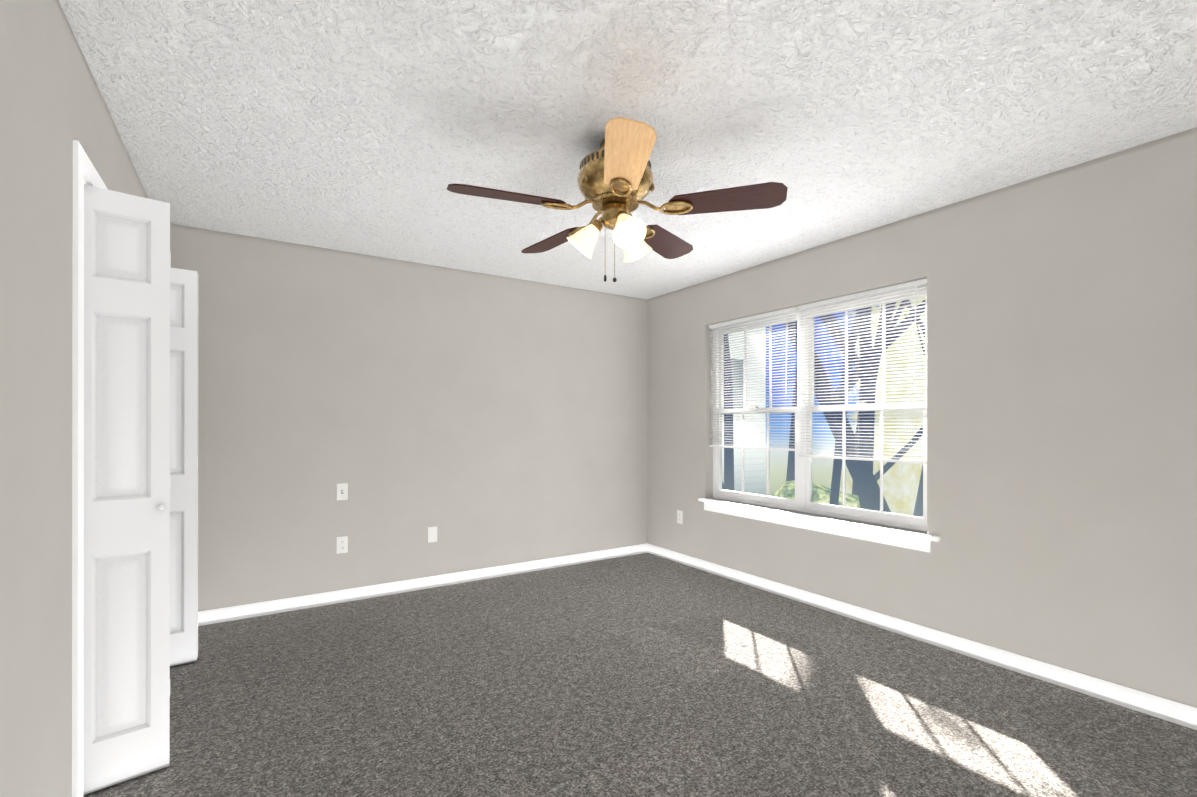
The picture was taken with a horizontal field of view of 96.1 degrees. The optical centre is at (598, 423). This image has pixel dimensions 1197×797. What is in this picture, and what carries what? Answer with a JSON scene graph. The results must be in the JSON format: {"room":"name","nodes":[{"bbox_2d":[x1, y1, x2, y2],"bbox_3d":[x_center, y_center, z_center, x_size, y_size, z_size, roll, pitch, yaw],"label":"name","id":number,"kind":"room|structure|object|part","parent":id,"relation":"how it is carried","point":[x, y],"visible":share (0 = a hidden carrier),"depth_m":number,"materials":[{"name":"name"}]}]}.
{"room":"empty bedroom","nodes":[
{"label":"empty bedroom","id":0,"kind":"room"},
{"bbox_2d":[0,0,147,796],"bbox_3d":[-1.405,0.016,1.225,0.110,2.440,4.628,0,0,-33],"label":"wall","id":1,"kind":"structure","parent":0,"point":[53,106],"depth_m":1.39,"materials":[{"name":"paint"}]},
{"bbox_2d":[72,140,107,796],"bbox_3d":[-2.043,0.183,2.224,0.123,2.108,1.436,0,0,-33],"label":"trim","id":2,"kind":"structure","parent":1,"relation":"attached to","point":[85,172],"depth_m":1.66,"materials":[{"name":"white wood"}]},
{"bbox_2d":[83,184,169,794],"bbox_3d":[-1.632,0.217,1.841,0.255,2.015,0.056,0,0,-43],"label":"door leaf","id":3,"kind":"structure","parent":1,"relation":"in","point":[126,487],"depth_m":1.85,"materials":[{"name":"white wood"}]},
{"bbox_2d":[170,268,196,665],"bbox_3d":[-2.188,0.218,2.717,0.255,2.015,0.032,0,0,-37],"label":"door leaf","id":4,"kind":"structure","parent":1,"relation":"in","point":[183,466],"depth_m":2.75,"materials":[{"name":"white wood"}]},
{"bbox_2d":[197,273,197,657],"bbox_3d":[-2.211,0.218,2.755,0.256,2.015,0.038,0,0,-32],"label":"door leaf","id":5,"kind":"structure","parent":1,"relation":"in","point":[197,469],"depth_m":2.81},
{"bbox_3d":[-2.098,0.183,2.808,0.008,1.610,0.008,0,0,-33],"label":"far bifold door hinges","id":6,"kind":"part","parent":5,"relation":"part of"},
{"bbox_2d":[170,224,646,611],"bbox_3d":[-1.402,0.019,4.072,4.688,2.440,0.150,0,0,-33],"label":"wall","id":7,"kind":"structure","parent":0,"point":[480,420],"depth_m":3.93,"materials":[{"name":"paint"}]},
{"bbox_2d":[337,536,347,553],"bbox_3d":[-1.779,0.841,3.732,0.071,0.116,0.009,0,0,-33],"label":"duplex electrical outlet","id":8,"kind":"object","parent":7,"relation":"attached to","point":[342,544],"visible":1,"depth_m":3.73,"materials":[{"name":"white plastic"}]},
{"bbox_2d":[337,483,347,499],"bbox_3d":[-1.777,0.473,3.729,0.071,0.116,0.017,0,0,-33],"label":"outlet","id":9,"kind":"object","parent":7,"relation":"attached to","point":[342,491],"visible":1,"depth_m":3.73,"materials":[{"name":"white plastic"}]},
{"bbox_2d":[198,544,645,625],"bbox_3d":[-1.075,1.197,4.185,3.660,0.085,0.013,0,0,-33],"label":"baseboard","id":10,"kind":"structure","parent":7,"relation":"attached to","point":[232,613],"depth_m":3.92,"materials":[{"name":"white wood"}]},
{"bbox_2d":[428,526,436,542],"bbox_3d":[-1.256,0.839,4.072,0.071,0.116,0.006,0,0,-33],"label":"electrical outlet","id":11,"kind":"object","parent":7,"relation":"attached to","point":[432,534],"visible":1,"depth_m":4.07,"materials":[{"name":"white plastic"}]},
{"bbox_2d":[59,0,1196,299],"bbox_3d":[-0.104,-1.263,2.068,4.688,0.120,4.928,0,0,-33],"label":"ceiling","id":12,"kind":"structure","parent":0,"point":[367,126],"depth_m":2.05,"materials":[{"name":"white paint"}]},
{"bbox_2d":[447,117,787,281],"bbox_3d":[0.037,-0.900,2.342,1.347,0.605,1.323,0,0,-33],"label":"fan","id":13,"kind":"object","parent":12,"relation":"hanging from","point":[615,178],"visible":1,"depth_m":2.21,"materials":[{"name":"brown wood"}]},
{"bbox_3d":[-0.364,-0.913,2.155,0.465,0.040,0.162,0,0,-21],"label":"blade","id":14,"kind":"part","parent":13,"relation":"part of","materials":[{"name":"brown wood"}]},
{"bbox_3d":[-0.219,-0.912,2.685,0.162,0.040,0.465,0,0,-39],"label":"blade","id":15,"kind":"part","parent":13,"relation":"part of","materials":[{"name":"brown wood"}]},
{"bbox_3d":[-0.075,-0.799,2.349,0.139,0.155,0.138,0,0,-33],"label":"lamp shade","id":16,"kind":"part","parent":13,"relation":"part of","materials":[{"name":"beige glass"}]},
{"bbox_3d":[-0.004,-0.868,2.335,0.063,0.065,0.063,0,0,-33],"label":"light arm","id":17,"kind":"part","parent":13,"relation":"part of"},
{"bbox_3d":[0.071,-1.021,2.318,0.333,0.364,0.328,0,0,-33],"label":"motor","id":18,"kind":"part","parent":13,"relation":"part of","materials":[{"name":"gold metal"}]},
{"bbox_3d":[0.096,-0.868,2.247,0.055,0.065,0.068,0,0,-33],"label":"light arm","id":19,"kind":"part","parent":13,"relation":"part of"},
{"bbox_3d":[0.114,-0.799,2.184,0.138,0.155,0.150,0,0,-33],"label":"lamp shade","id":20,"kind":"part","parent":13,"relation":"part of","materials":[{"name":"beige glass"}]},
{"bbox_3d":[0.094,-0.913,1.853,0.162,0.040,0.465,0,0,-3],"label":"blade","id":21,"kind":"part","parent":13,"relation":"part of","materials":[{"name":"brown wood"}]},
{"bbox_3d":[0.162,-0.799,2.430,0.149,0.155,0.138,0,0,-33],"label":"lamp shade","id":22,"kind":"part","parent":13,"relation":"part of","materials":[{"name":"beige glass"}]},
{"bbox_3d":[0.330,-0.912,2.710,0.162,0.040,0.465,0,0,33],"label":"blade","id":23,"kind":"part","parent":13,"relation":"part of","materials":[{"name":"brown wood"}]},
{"bbox_3d":[0.524,-0.913,2.196,0.465,0.040,0.162,0,0,15],"label":"blade","id":24,"kind":"part","parent":13,"relation":"part of","materials":[{"name":"brown wood"}]},
{"bbox_2d":[83,553,1196,796],"bbox_3d":[-0.104,1.297,2.065,4.688,0.120,4.928,0,0,-33],"label":"floor","id":25,"kind":"structure","parent":0,"point":[643,675],"depth_m":2.34,"materials":[{"name":"carpet"}]},
{"bbox_2d":[647,127,1196,707],"bbox_3d":[1.797,0.018,3.296,0.160,2.440,4.628,0,0,-33],"label":"wall","id":26,"kind":"structure","parent":0,"point":[1061,413],"depth_m":2.65,"materials":[{"name":"paint"}]},
{"bbox_2d":[677,510,682,523],"bbox_3d":[0.725,0.832,4.797,0.009,0.116,0.071,0,0,-33],"label":"duplex electrical outlet","id":27,"kind":"object","parent":26,"relation":"attached to","point":[680,516],"visible":1,"depth_m":4.79,"materials":[{"name":"white plastic"}]},
{"bbox_2d":[698,498,939,552],"bbox_3d":[1.409,0.677,3.790,0.134,0.096,1.880,0,0,-33],"label":"window sill","id":28,"kind":"structure","parent":26,"relation":"attached to","point":[908,539],"depth_m":3.54,"materials":[{"name":"white wood"}]},
{"bbox_2d":[713,286,926,530],"bbox_3d":[1.485,-0.103,3.857,0.075,1.465,1.770,0,0,-33],"label":"window","id":29,"kind":"structure","parent":26,"relation":"in","point":[802,501],"depth_m":3.81,"materials":[{"name":"white plastic"}]},
{"bbox_2d":[709,307,797,450],"bbox_3d":[1.170,-0.318,4.185,0.050,1.027,0.855,0,0,-33],"label":"window blind","id":30,"kind":"object","parent":29,"relation":"attached to","point":[785,312],"visible":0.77,"depth_m":4.14,"materials":[{"name":"white plastic"}]},
{"bbox_2d":[798,278,926,463],"bbox_3d":[1.651,-0.300,3.442,0.050,1.065,0.867,0,0,-33],"label":"window blind","id":31,"kind":"object","parent":29,"relation":"attached to","point":[882,291],"visible":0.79,"depth_m":3.39,"materials":[{"name":"white plastic"}]},
{"bbox_2d":[646,543,1196,729],"bbox_3d":[1.725,1.196,3.248,0.013,0.085,4.628,0,0,-33],"label":"baseboard","id":32,"kind":"structure","parent":26,"relation":"attached to","point":[1158,707],"depth_m":2.83,"materials":[{"name":"white wood"}]},
{"label":"outside","id":33,"kind":"structure","parent":0,"visible":0},
{"bbox_2d":[722,297,924,516],"bbox_3d":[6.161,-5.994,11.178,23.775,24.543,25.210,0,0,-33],"label":"window glass","id":34,"kind":"object","parent":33,"point":[874,474],"depth_m":14.18,"materials":[{"name":"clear glass"}]}
]}

